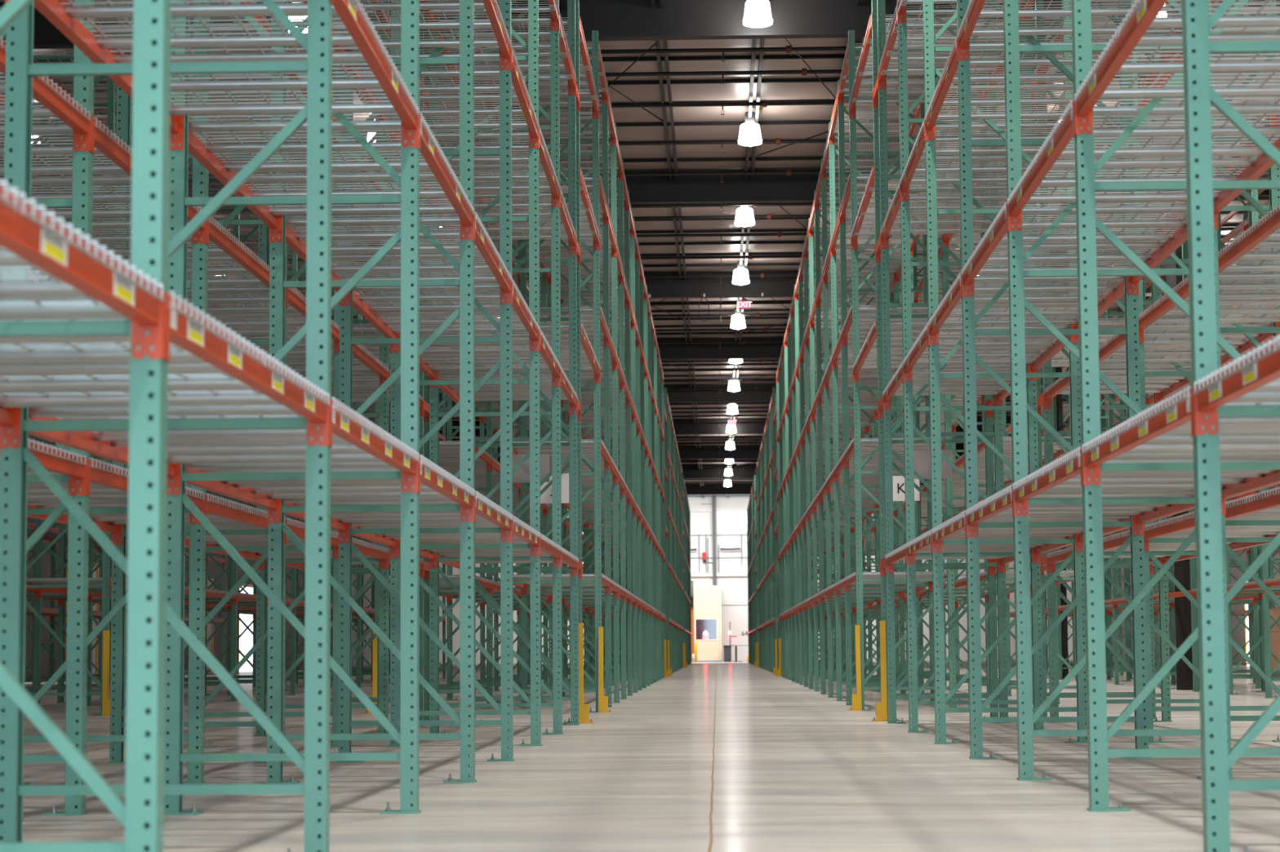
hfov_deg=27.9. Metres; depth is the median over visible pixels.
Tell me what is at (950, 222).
deck
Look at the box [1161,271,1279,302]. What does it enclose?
deck
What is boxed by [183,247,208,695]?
frame
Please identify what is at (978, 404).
frame
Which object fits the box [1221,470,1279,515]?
beam
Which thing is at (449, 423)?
frame
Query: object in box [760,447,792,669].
frame
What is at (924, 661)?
frame
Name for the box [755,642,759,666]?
guard
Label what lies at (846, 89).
deck
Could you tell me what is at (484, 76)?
deck
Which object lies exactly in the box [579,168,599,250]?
beam
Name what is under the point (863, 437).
frame
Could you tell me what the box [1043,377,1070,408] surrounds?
beam
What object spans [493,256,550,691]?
frame
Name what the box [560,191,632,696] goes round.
frame
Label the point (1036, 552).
beam
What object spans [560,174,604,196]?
deck
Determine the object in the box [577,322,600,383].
beam
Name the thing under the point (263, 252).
frame
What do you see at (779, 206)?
rod
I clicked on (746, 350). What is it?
girder
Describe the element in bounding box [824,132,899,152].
deck
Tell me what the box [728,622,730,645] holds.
pole
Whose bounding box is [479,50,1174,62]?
roof purlin
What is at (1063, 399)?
pipe
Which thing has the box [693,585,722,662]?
booth
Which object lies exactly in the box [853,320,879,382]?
beam
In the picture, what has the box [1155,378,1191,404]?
beam
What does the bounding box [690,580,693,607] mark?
electrical box
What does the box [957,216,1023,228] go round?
deck
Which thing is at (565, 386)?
beam
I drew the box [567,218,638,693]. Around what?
frame
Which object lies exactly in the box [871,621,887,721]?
guard
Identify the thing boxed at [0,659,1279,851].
floor
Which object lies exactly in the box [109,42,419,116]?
deck
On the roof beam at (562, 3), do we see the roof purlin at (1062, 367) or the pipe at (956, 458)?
the roof purlin at (1062, 367)
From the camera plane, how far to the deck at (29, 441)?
10.38 m
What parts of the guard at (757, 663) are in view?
angle post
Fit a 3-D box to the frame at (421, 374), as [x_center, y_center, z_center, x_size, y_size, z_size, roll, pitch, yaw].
[-2.520,-1.031,23.625,1.079,7.528,0.120,-1,-5,2]
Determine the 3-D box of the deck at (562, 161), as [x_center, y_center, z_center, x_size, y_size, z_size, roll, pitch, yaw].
[-0.791,-3.638,35.476,1.089,0.047,1.190,-1,-5,2]
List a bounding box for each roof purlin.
[67,73,1160,92]
[94,98,911,110]
[129,115,1260,129]
[191,154,1005,165]
[241,199,1269,212]
[251,235,1224,249]
[287,262,868,271]
[439,435,762,439]
[440,400,1067,407]
[443,138,826,144]
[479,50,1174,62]
[497,457,957,462]
[581,308,790,313]
[616,212,1248,221]
[623,223,1239,234]
[640,249,1118,257]
[649,296,1150,302]
[653,316,788,320]
[653,324,786,328]
[655,331,785,334]
[655,379,791,382]
[661,358,779,360]
[662,363,778,366]
[663,367,1062,372]
[663,373,776,377]
[671,404,1016,408]
[671,410,768,413]
[676,436,963,440]
[677,441,760,443]
[680,461,757,462]
[681,463,756,465]
[684,479,926,482]
[684,480,720,480]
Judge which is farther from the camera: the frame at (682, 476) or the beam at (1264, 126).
the frame at (682, 476)
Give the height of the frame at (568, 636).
7.528 m
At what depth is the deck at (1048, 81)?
27.83 m
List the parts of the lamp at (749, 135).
lamp shade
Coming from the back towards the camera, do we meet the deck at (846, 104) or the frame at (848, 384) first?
the frame at (848, 384)
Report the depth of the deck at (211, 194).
37.65 m
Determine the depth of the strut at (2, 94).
41.32 m
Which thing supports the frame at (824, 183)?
on the floor
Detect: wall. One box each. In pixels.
[24,345,389,682]
[413,494,1021,663]
[690,557,746,558]
[698,534,699,573]
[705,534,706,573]
[707,542,708,573]
[718,545,719,573]
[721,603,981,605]
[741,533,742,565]
[1046,494,1279,666]
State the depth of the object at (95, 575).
69.24 m
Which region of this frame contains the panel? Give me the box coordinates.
[690,583,693,662]
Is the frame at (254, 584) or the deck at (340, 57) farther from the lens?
the frame at (254, 584)
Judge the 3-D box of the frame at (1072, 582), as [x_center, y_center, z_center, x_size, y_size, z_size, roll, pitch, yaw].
[9.249,1.888,58.162,1.079,7.528,0.120,-1,-5,2]
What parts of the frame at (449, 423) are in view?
post, post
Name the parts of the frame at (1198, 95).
post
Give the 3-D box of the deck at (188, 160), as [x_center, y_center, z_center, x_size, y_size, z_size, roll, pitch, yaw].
[-6.194,-3.586,35.633,1.089,0.047,1.190,-1,-5,2]
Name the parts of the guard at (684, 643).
angle post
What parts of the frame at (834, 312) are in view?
post, post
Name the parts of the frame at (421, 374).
post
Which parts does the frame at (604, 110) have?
post, post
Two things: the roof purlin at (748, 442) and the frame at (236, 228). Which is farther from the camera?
the roof purlin at (748, 442)
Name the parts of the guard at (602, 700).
angle post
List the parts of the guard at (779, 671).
angle post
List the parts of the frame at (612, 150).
post, post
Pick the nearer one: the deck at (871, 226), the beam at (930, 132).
the beam at (930, 132)
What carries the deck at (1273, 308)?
on the beam at (1167, 304)
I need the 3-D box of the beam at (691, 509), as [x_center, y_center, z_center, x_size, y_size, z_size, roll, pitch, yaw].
[4.519,4.569,139.945,34.400,0.160,0.219,-1,-5,2]
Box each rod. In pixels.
[542,42,662,121]
[565,42,655,124]
[650,305,683,319]
[743,323,786,333]
[756,130,828,156]
[778,205,807,229]
[784,38,835,99]
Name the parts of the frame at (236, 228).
post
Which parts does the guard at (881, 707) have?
angle post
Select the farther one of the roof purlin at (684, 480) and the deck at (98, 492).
the roof purlin at (684, 480)
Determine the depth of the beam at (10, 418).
8.36 m
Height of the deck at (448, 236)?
0.047 m
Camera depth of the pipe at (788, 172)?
44.09 m
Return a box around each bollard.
[692,653,694,662]
[694,641,697,662]
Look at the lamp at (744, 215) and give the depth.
47.39 m
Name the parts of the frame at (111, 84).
post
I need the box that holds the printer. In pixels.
[728,635,739,645]
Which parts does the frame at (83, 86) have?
plate, post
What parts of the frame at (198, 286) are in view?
post, plate, post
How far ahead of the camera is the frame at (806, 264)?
43.21 m
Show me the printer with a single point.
(734, 639)
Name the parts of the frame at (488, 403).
post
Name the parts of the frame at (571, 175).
plate, post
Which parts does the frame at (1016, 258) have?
post, plate, plate, post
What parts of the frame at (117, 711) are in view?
plate, post, post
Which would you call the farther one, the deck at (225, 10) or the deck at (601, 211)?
the deck at (601, 211)
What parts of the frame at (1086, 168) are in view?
post, plate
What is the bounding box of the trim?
[687,495,750,497]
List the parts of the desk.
leg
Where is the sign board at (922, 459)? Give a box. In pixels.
[913,450,952,479]
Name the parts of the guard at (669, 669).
angle post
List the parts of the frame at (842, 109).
post, post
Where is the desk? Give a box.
[731,645,742,662]
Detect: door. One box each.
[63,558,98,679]
[206,578,213,673]
[236,583,253,671]
[1244,571,1249,666]
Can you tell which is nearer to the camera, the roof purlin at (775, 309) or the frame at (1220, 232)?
the frame at (1220, 232)
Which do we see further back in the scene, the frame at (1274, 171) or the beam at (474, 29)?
the beam at (474, 29)
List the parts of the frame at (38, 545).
post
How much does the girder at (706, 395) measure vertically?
0.570 m
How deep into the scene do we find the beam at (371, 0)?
21.03 m
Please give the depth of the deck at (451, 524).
16.35 m
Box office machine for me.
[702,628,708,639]
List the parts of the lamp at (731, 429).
lamp shade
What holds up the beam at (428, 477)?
attached to the frame at (277, 282)
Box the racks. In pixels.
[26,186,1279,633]
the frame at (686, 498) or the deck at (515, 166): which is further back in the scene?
the frame at (686, 498)
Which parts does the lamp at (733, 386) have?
lamp shade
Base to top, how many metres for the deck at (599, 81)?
0.047 m
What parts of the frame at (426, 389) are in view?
post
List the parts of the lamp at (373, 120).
lamp shade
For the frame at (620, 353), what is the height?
7.528 m
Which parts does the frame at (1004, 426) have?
post, post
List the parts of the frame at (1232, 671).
post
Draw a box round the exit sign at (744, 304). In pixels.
[737,297,751,309]
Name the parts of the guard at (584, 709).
angle post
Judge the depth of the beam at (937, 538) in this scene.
17.24 m
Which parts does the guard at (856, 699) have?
angle post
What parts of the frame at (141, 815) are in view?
post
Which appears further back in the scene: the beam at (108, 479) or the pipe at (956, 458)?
the pipe at (956, 458)
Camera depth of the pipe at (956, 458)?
111.42 m
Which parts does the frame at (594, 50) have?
post, post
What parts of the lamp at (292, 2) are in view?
lamp shade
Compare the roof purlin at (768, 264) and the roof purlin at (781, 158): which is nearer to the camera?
the roof purlin at (781, 158)
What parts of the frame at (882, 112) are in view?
post, plate, post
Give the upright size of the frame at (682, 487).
7.528 m
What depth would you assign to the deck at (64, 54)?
28.94 m
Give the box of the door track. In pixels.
[720,547,740,550]
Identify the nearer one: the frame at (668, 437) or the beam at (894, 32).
the beam at (894, 32)
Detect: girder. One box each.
[0,0,1279,48]
[0,165,1269,210]
[45,268,1271,300]
[95,337,816,359]
[413,382,1113,405]
[439,415,1067,436]
[485,443,964,461]
[527,482,924,494]
[681,466,765,479]
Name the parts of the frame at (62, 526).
post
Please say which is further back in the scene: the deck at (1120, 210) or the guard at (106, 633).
the guard at (106, 633)
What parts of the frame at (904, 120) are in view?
post, plate, post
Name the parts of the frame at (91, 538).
post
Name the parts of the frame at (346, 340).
post, plate, plate, post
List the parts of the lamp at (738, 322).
lamp shade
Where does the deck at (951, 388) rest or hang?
on the beam at (998, 398)
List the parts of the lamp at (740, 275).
lamp shade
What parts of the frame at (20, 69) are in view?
post, post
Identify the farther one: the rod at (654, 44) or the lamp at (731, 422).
the lamp at (731, 422)
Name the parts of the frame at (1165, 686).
post, post, plate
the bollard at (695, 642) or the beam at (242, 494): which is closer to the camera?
the beam at (242, 494)
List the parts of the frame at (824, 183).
post, post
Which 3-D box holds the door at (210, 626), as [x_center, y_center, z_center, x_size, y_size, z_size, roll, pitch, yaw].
[-14.260,6.498,83.815,0.090,3.120,3.440,-1,-5,2]
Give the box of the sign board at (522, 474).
[508,453,549,482]
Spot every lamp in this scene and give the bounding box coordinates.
[288,1,307,31]
[367,120,375,142]
[724,458,733,464]
[724,464,732,476]
[724,480,731,487]
[725,418,736,434]
[725,438,734,450]
[726,403,737,414]
[727,373,740,391]
[728,359,742,364]
[728,417,736,425]
[730,306,746,329]
[732,258,749,285]
[734,205,755,226]
[737,106,763,146]
[742,0,773,27]
[1156,11,1167,16]
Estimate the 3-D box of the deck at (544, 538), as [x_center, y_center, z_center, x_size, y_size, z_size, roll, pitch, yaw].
[-1.227,0.851,19.035,1.089,0.047,1.190,-1,-5,2]
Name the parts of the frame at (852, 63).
post, post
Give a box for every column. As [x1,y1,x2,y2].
[711,495,716,585]
[1050,281,1068,679]
[1164,143,1199,690]
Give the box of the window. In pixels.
[718,511,747,531]
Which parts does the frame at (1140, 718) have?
post, plate, post, plate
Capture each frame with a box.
[0,0,94,816]
[0,0,170,851]
[0,0,209,785]
[0,0,332,851]
[0,104,48,706]
[24,144,97,706]
[24,274,38,687]
[24,345,67,678]
[26,55,115,715]
[48,319,102,688]
[56,188,127,702]
[83,534,127,675]
[86,102,132,692]
[99,535,128,699]
[107,1,288,764]
[109,344,127,682]
[124,143,192,706]
[163,0,421,815]
[183,177,239,702]
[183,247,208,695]
[183,306,227,693]
[183,546,226,680]
[183,548,189,672]
[204,1,340,748]
[204,208,269,698]
[206,306,256,691]
[226,226,297,695]
[236,612,286,688]
[252,560,304,687]
[254,1,389,736]
[265,0,476,783]
[284,280,333,690]
[285,258,306,679]
[285,575,303,674]
[295,568,333,684]
[303,1,424,727]
[303,293,362,688]
[321,0,429,724]
[329,420,374,680]
[329,564,357,671]
[330,315,377,686]
[337,0,514,762]
[351,354,394,684]
[351,564,371,670]
[360,411,390,683]
[374,50,470,713]
[388,0,542,746]
[388,425,421,671]
[388,564,413,680]
[413,82,493,708]
[413,389,445,679]
[428,139,501,704]
[429,0,563,734]
[446,202,523,700]
[469,0,579,726]
[469,0,582,723]
[475,272,530,696]
[480,233,548,693]
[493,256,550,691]
[507,30,601,712]
[513,277,566,688]
[516,297,569,686]
[519,80,612,707]
[527,432,579,684]
[535,122,620,702]
[537,386,586,675]
[546,159,626,699]
[546,506,593,674]
[558,509,604,671]
[559,512,590,670]
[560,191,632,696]
[564,509,604,678]
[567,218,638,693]
[578,243,642,690]
[582,531,613,667]
[583,265,646,688]
[583,553,608,666]
[591,284,650,686]
[593,557,627,666]
[599,302,653,684]
[604,319,656,682]
[608,333,659,681]
[617,360,662,679]
[618,368,663,678]
[623,370,666,677]
[629,387,668,670]
[631,408,671,668]
[635,416,672,674]
[636,413,674,673]
[640,421,675,672]
[641,428,676,671]
[643,444,678,671]
[647,441,679,670]
[647,447,679,669]
[650,461,681,669]
[654,458,682,668]
[654,463,683,667]
[657,475,684,643]
[657,475,684,643]
[659,486,685,642]
[662,497,687,664]
[663,497,688,665]
[664,492,686,661]
[665,501,688,665]
[668,512,691,663]
[686,504,689,664]
[687,501,689,661]
[688,509,691,653]
[688,529,690,662]
[746,515,768,662]
[747,503,751,663]
[747,516,770,663]
[748,500,772,663]
[749,503,774,664]
[750,500,774,664]
[751,493,774,665]
[751,497,776,663]
[752,488,779,662]
[753,486,780,662]
[754,475,783,662]
[755,475,786,664]
[756,462,786,667]
[757,457,789,667]
[759,461,788,668]
[760,441,795,669]
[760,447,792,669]
[762,435,796,670]
[764,428,800,671]
[765,427,803,671]
[767,420,804,672]
[768,405,809,673]
[770,396,813,668]
[772,387,815,669]
[776,370,822,676]
[778,359,827,677]
[781,346,829,679]
[784,333,837,679]
[786,318,843,681]
[791,302,848,683]
[794,284,856,684]
[798,264,864,687]
[803,242,872,688]
[808,217,880,691]
[811,496,844,665]
[814,190,890,694]
[818,541,842,666]
[821,158,906,697]
[827,436,866,673]
[828,122,920,701]
[831,528,868,668]
[837,80,934,705]
[842,515,875,670]
[843,520,879,666]
[848,30,956,710]
[848,384,897,677]
[853,524,904,676]
[862,512,911,673]
[869,311,920,682]
[871,0,998,721]
[871,293,929,675]
[876,0,1008,724]
[888,253,960,688]
[895,274,946,686]
[897,3,1044,733]
[899,235,968,691]
[912,216,989,693]
[922,0,1087,744]
[930,160,1012,696]
[946,135,1033,700]
[956,0,1151,759]
[957,84,1060,704]
[987,74,1084,706]
[999,379,1048,675]
[1003,0,1234,781]
[1010,410,1048,666]
[1029,1,1155,719]
[1035,0,1172,722]
[1040,368,1074,668]
[1042,352,1075,666]
[1052,325,1111,679]
[1063,393,1106,674]
[1068,300,1130,681]
[1071,0,1279,812]
[1084,1,1199,728]
[1097,293,1132,671]
[1100,418,1133,666]
[1103,394,1123,675]
[1104,393,1159,678]
[1105,265,1176,684]
[1122,315,1176,679]
[1130,0,1279,742]
[1145,251,1176,673]
[1146,308,1176,669]
[1166,231,1233,688]
[1181,0,1279,851]
[1181,189,1265,692]
[1214,53,1279,721]
[1216,167,1279,694]
[1222,250,1279,686]
[1228,293,1255,684]
[1229,493,1271,664]
[1242,213,1279,688]
[1246,493,1279,674]
[1248,116,1279,698]
[1265,345,1279,608]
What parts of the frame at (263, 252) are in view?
post, post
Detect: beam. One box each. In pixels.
[0,40,92,152]
[0,186,166,359]
[0,407,21,448]
[26,505,122,545]
[27,417,181,495]
[27,441,88,496]
[33,62,73,101]
[34,0,183,150]
[57,0,127,54]
[88,459,205,524]
[92,117,207,244]
[93,113,106,129]
[125,527,189,547]
[165,293,330,446]
[185,470,280,524]
[187,132,282,243]
[204,494,285,543]
[205,543,264,570]
[207,217,286,306]
[208,142,253,189]
[208,262,239,286]
[210,215,233,237]
[240,2,288,52]
[266,557,305,570]
[284,502,349,543]
[285,226,350,306]
[285,519,343,558]
[286,288,339,353]
[287,51,340,142]
[302,1,351,71]
[329,399,419,493]
[331,0,419,148]
[351,525,399,558]
[351,539,388,569]
[352,158,383,206]
[352,291,399,352]
[352,344,389,388]
[353,66,399,142]
[360,225,379,245]
[370,0,389,33]
[388,370,423,416]
[389,16,423,95]
[413,549,437,568]
[418,113,474,240]
[418,457,475,522]
[419,0,437,32]
[419,170,437,205]
[419,358,437,387]
[439,29,459,84]
[439,202,459,244]
[439,376,459,404]
[440,52,459,94]
[474,29,499,104]
[474,212,512,304]
[474,493,513,542]
[475,62,492,105]
[475,181,499,235]
[477,571,984,577]
[482,0,511,71]
[491,100,499,120]
[511,50,539,148]
[511,286,540,351]
[512,521,541,556]
[538,133,559,208]
[539,333,560,386]
[547,0,559,31]
[559,0,624,267]
[559,14,576,96]
[560,191,577,254]
[560,370,577,414]
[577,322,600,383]
[578,14,599,119]
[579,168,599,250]
[598,44,608,104]
[689,508,746,511]
[715,534,746,535]
[773,0,871,386]
[837,47,848,104]
[848,12,871,119]
[850,164,874,249]
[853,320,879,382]
[877,7,897,89]
[880,188,900,248]
[883,363,902,410]
[897,0,907,23]
[899,120,924,201]
[902,324,928,382]
[905,531,932,564]
[908,102,920,142]
[924,40,958,141]
[928,273,961,345]
[931,512,966,553]
[940,73,957,114]
[942,182,980,248]
[946,95,957,124]
[956,0,985,61]
[960,202,1008,297]
[965,486,1013,537]
[986,35,1019,97]
[988,17,1019,84]
[995,368,1026,406]
[1007,100,1075,231]
[1012,448,1082,516]
[1021,0,1035,21]
[1027,334,1068,380]
[1031,536,1073,564]
[1036,35,1062,84]
[1040,203,1066,235]
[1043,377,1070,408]
[1046,548,1073,573]
[1071,280,1124,343]
[1073,0,1167,135]
[1075,518,1129,551]
[1081,387,1193,485]
[1098,334,1125,363]
[1102,532,1130,551]
[1126,226,1187,295]
[1132,503,1194,536]
[1133,52,1182,119]
[1138,278,1189,343]
[1143,513,1195,551]
[1147,31,1182,85]
[1153,201,1186,234]
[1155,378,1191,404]
[1160,550,1195,564]
[1191,341,1279,435]
[1211,0,1236,29]
[1213,137,1279,228]
[1215,125,1267,176]
[1217,207,1279,273]
[1220,200,1248,231]
[1220,333,1273,366]
[1221,222,1243,246]
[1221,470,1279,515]
[1225,488,1279,519]
[1227,534,1276,550]
[1243,200,1269,231]
[1248,189,1265,204]
[1270,115,1279,126]
[1275,322,1279,340]
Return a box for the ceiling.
[0,0,1279,483]
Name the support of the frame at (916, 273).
on the floor
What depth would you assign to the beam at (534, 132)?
17.58 m
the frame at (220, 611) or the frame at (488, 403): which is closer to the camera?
the frame at (488, 403)
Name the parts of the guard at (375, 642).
angle post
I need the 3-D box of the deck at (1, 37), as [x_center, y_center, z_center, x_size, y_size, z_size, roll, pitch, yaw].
[-2.944,-1.470,9.213,1.089,0.047,1.190,-1,-5,2]
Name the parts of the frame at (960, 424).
post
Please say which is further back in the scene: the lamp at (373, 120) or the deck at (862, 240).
the lamp at (373, 120)
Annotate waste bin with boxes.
[723,645,731,662]
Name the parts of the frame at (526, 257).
post, post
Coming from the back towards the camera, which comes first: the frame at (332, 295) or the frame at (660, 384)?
the frame at (660, 384)
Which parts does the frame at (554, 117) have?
post, plate, post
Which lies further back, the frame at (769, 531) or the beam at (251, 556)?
the frame at (769, 531)
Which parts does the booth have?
trim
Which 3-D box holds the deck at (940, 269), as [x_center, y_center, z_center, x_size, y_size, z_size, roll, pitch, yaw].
[4.516,-2.208,35.344,1.089,0.047,1.190,-1,-5,2]
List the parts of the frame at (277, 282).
post, plate, plate, post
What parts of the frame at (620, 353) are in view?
post, post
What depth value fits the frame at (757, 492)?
94.91 m
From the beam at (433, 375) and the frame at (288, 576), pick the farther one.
the frame at (288, 576)
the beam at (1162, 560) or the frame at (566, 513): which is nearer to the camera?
the beam at (1162, 560)
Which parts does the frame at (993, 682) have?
post, post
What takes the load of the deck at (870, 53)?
on the beam at (956, 73)
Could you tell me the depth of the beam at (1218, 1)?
15.09 m
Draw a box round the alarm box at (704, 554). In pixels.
[702,552,706,562]
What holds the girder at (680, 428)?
attached to the wall at (212, 568)
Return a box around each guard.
[102,630,110,715]
[364,631,377,714]
[578,622,593,724]
[598,626,612,712]
[664,639,670,677]
[667,640,673,675]
[683,643,686,667]
[684,643,687,666]
[754,642,756,666]
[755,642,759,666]
[772,639,777,675]
[775,638,781,676]
[848,625,862,711]
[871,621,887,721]
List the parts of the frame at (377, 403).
post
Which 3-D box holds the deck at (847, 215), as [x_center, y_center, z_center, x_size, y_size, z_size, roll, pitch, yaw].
[2.960,-2.516,31.677,1.089,0.047,1.190,-1,-5,2]
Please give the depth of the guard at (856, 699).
27.96 m
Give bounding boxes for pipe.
[33,42,946,62]
[59,56,1173,84]
[115,98,1119,115]
[187,159,899,182]
[215,311,1123,321]
[240,196,1269,213]
[332,297,1148,310]
[354,252,1111,265]
[366,412,1010,419]
[439,434,1047,440]
[441,399,1066,407]
[445,419,1010,426]
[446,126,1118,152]
[485,445,964,452]
[498,457,958,464]
[581,265,860,283]
[582,227,1235,243]
[616,209,1248,225]
[654,325,1103,336]
[657,340,783,348]
[661,359,778,366]
[662,367,777,374]
[663,377,791,385]
[663,384,1043,392]
[670,406,768,413]
[677,442,761,448]
[681,464,756,469]
[682,466,1044,473]
[684,478,753,481]
[684,482,752,484]
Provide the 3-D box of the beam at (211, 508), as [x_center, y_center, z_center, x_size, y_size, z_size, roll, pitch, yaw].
[-2.263,0.545,14.666,0.070,0.157,2.512,-1,-5,2]
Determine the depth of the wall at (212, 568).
81.68 m
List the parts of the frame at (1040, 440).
post, post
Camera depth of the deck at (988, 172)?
29.12 m
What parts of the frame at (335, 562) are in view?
post, plate, post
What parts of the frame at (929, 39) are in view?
post, plate, post, plate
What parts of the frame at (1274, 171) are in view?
post, plate, post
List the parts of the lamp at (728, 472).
lamp shade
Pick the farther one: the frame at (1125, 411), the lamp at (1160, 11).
the frame at (1125, 411)
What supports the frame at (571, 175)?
on the floor
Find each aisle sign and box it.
[540,473,568,503]
[886,475,919,501]
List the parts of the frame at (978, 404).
post, post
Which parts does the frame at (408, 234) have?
post, plate, plate, post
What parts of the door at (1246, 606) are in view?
frame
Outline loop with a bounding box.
[698,297,709,322]
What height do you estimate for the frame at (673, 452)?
7.528 m
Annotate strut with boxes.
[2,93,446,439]
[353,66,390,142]
[650,0,704,498]
[725,38,764,497]
[941,53,1101,297]
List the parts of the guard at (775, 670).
angle post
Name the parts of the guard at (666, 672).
angle post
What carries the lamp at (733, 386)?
hanging from the strut at (762, 42)
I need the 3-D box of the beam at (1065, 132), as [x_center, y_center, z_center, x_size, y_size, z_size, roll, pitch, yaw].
[1.899,-1.189,12.078,0.070,0.157,2.512,-1,-5,2]
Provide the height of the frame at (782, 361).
7.528 m
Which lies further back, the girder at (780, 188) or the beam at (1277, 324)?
the girder at (780, 188)
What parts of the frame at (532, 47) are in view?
post, plate, post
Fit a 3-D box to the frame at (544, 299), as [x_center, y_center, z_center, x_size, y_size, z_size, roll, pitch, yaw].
[-2.004,0.462,40.843,1.079,7.528,0.120,-1,-5,2]
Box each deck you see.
[0,35,6,50]
[0,72,90,120]
[0,100,62,122]
[0,117,132,175]
[0,122,72,140]
[0,173,201,217]
[0,181,20,210]
[0,192,164,302]
[0,291,264,364]
[0,351,330,408]
[4,484,204,501]
[26,493,249,512]
[27,438,87,465]
[27,457,128,485]
[28,397,382,440]
[31,142,106,159]
[31,185,131,194]
[33,51,98,76]
[48,444,97,456]
[53,76,131,98]
[53,159,115,176]
[54,217,251,256]
[60,0,382,50]
[62,201,131,218]
[66,0,253,4]
[88,506,285,524]
[92,219,131,235]
[93,98,132,120]
[94,2,287,52]
[102,120,132,140]
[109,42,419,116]
[109,428,419,464]
[114,250,269,285]
[125,517,305,529]
[130,50,303,95]
[185,454,451,484]
[185,531,337,542]
[186,264,237,279]
[186,284,306,313]
[187,159,212,174]
[187,174,223,191]
[187,191,218,197]
[188,94,337,122]
[188,113,450,173]
[205,537,368,547]
[207,311,339,335]
[208,132,368,164]
[232,165,475,215]
[233,474,475,498]
[235,334,368,355]
[245,542,388,555]
[249,171,383,191]
[257,0,389,17]
[266,351,388,373]
[269,16,391,52]
[284,490,496,511]
[285,212,496,253]
[285,549,389,559]
[287,204,391,218]
[297,225,423,241]
[297,558,423,564]
[299,368,391,388]
[306,53,423,84]
[330,388,423,402]
[330,504,513,523]
[331,247,512,284]
[332,0,511,49]
[351,515,528,531]
[352,280,528,311]
[352,324,391,338]
[353,47,527,93]
[355,65,450,79]
[360,344,453,358]
[366,224,454,231]
[372,80,459,106]
[373,91,539,130]
[373,306,540,333]
[373,524,541,540]
[413,329,551,354]
[419,128,551,164]
[419,350,561,371]
[419,533,552,546]
[423,541,562,553]
[424,161,560,191]
[427,0,559,14]
[439,13,568,51]
[439,75,488,93]
[439,93,496,115]
[439,115,496,133]
[439,138,516,154]
[439,189,569,217]
[439,232,499,247]
[439,367,570,387]
[439,547,571,557]
[448,155,519,170]
[450,48,576,81]
[450,383,577,400]
[454,215,577,239]
[475,168,587,195]
[475,247,515,260]
[475,553,578,563]
[477,17,586,49]
[484,194,594,217]
[487,49,593,79]
[490,322,588,342]
[496,79,599,106]
[496,355,600,370]
[497,216,599,238]
[511,306,605,323]
[512,339,595,356]
[517,44,604,71]
[520,195,608,213]
[527,70,608,93]
[538,92,613,115]
[538,114,616,134]
[539,231,617,247]
[540,245,621,262]
[541,321,609,336]
[542,133,620,154]
[547,213,613,231]
[550,333,613,348]
[560,152,623,170]
[560,169,626,186]
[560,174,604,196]
[817,168,889,186]
[820,151,897,170]
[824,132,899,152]
[825,244,901,261]
[828,112,915,133]
[830,229,915,245]
[832,92,919,115]
[834,212,875,231]
[835,333,912,347]
[837,67,924,92]
[839,194,891,213]
[840,320,902,335]
[842,43,937,69]
[844,173,940,195]
[845,305,931,322]
[848,77,946,105]
[850,215,955,236]
[853,353,942,368]
[855,48,955,77]
[857,192,959,216]
[859,337,957,355]
[862,14,956,47]
[865,166,979,192]
[866,320,959,339]
[877,40,1004,75]
[880,209,997,235]
[882,379,1010,396]
[884,550,1009,559]
[886,4,1019,44]
[888,182,1007,212]
[891,362,1026,382]
[894,544,1030,555]
[896,0,1026,7]
[899,152,1038,185]
[902,343,1050,366]
[905,537,1047,548]
[911,118,1062,156]
[913,324,1068,348]
[917,529,1073,542]
[924,80,1073,122]
[927,299,1099,327]
[931,520,1089,534]
[937,132,1005,149]
[937,244,1008,258]
[937,258,1005,271]
[938,35,1114,85]
[939,154,1004,167]
[942,272,1124,304]
[946,112,1021,131]
[946,511,1129,526]
[948,232,1023,244]
[952,92,1021,112]
[956,0,1137,39]
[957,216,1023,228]
[960,239,1165,276]
[965,498,1171,516]
[973,72,1052,84]
[973,172,1006,192]
[977,435,1071,448]
[981,201,1186,245]
[986,484,1194,505]
[991,306,1068,319]
[995,80,1063,99]
[1001,191,1112,205]
[1002,53,1097,74]
[1004,352,1069,367]
[1006,155,1257,206]
[1008,336,1112,352]
[1012,467,1265,491]
[1018,15,1117,42]
[1022,169,1065,188]
[1035,97,1279,161]
[1036,39,1164,73]
[1040,213,1173,233]
[1042,447,1279,475]
[1043,377,1182,395]
[1046,548,1172,558]
[1050,317,1124,336]
[1053,1,1182,41]
[1057,190,1186,206]
[1061,362,1191,381]
[1064,546,1195,553]
[1074,26,1279,103]
[1081,419,1279,454]
[1090,0,1117,0]
[1093,156,1234,177]
[1098,342,1241,363]
[1102,115,1267,148]
[1102,535,1234,546]
[1105,322,1273,346]
[1109,529,1279,541]
[1119,0,1279,34]
[1128,386,1279,429]
[1135,78,1279,117]
[1138,297,1279,324]
[1144,519,1279,533]
[1156,52,1279,81]
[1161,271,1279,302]
[1167,511,1279,524]
[1193,337,1279,395]
[1211,0,1279,32]
[1217,236,1279,271]
[1222,271,1271,282]
[1225,496,1279,514]
[1229,169,1268,180]
[1231,260,1271,265]
[1238,203,1279,242]
[1245,486,1279,503]
[1276,334,1279,350]

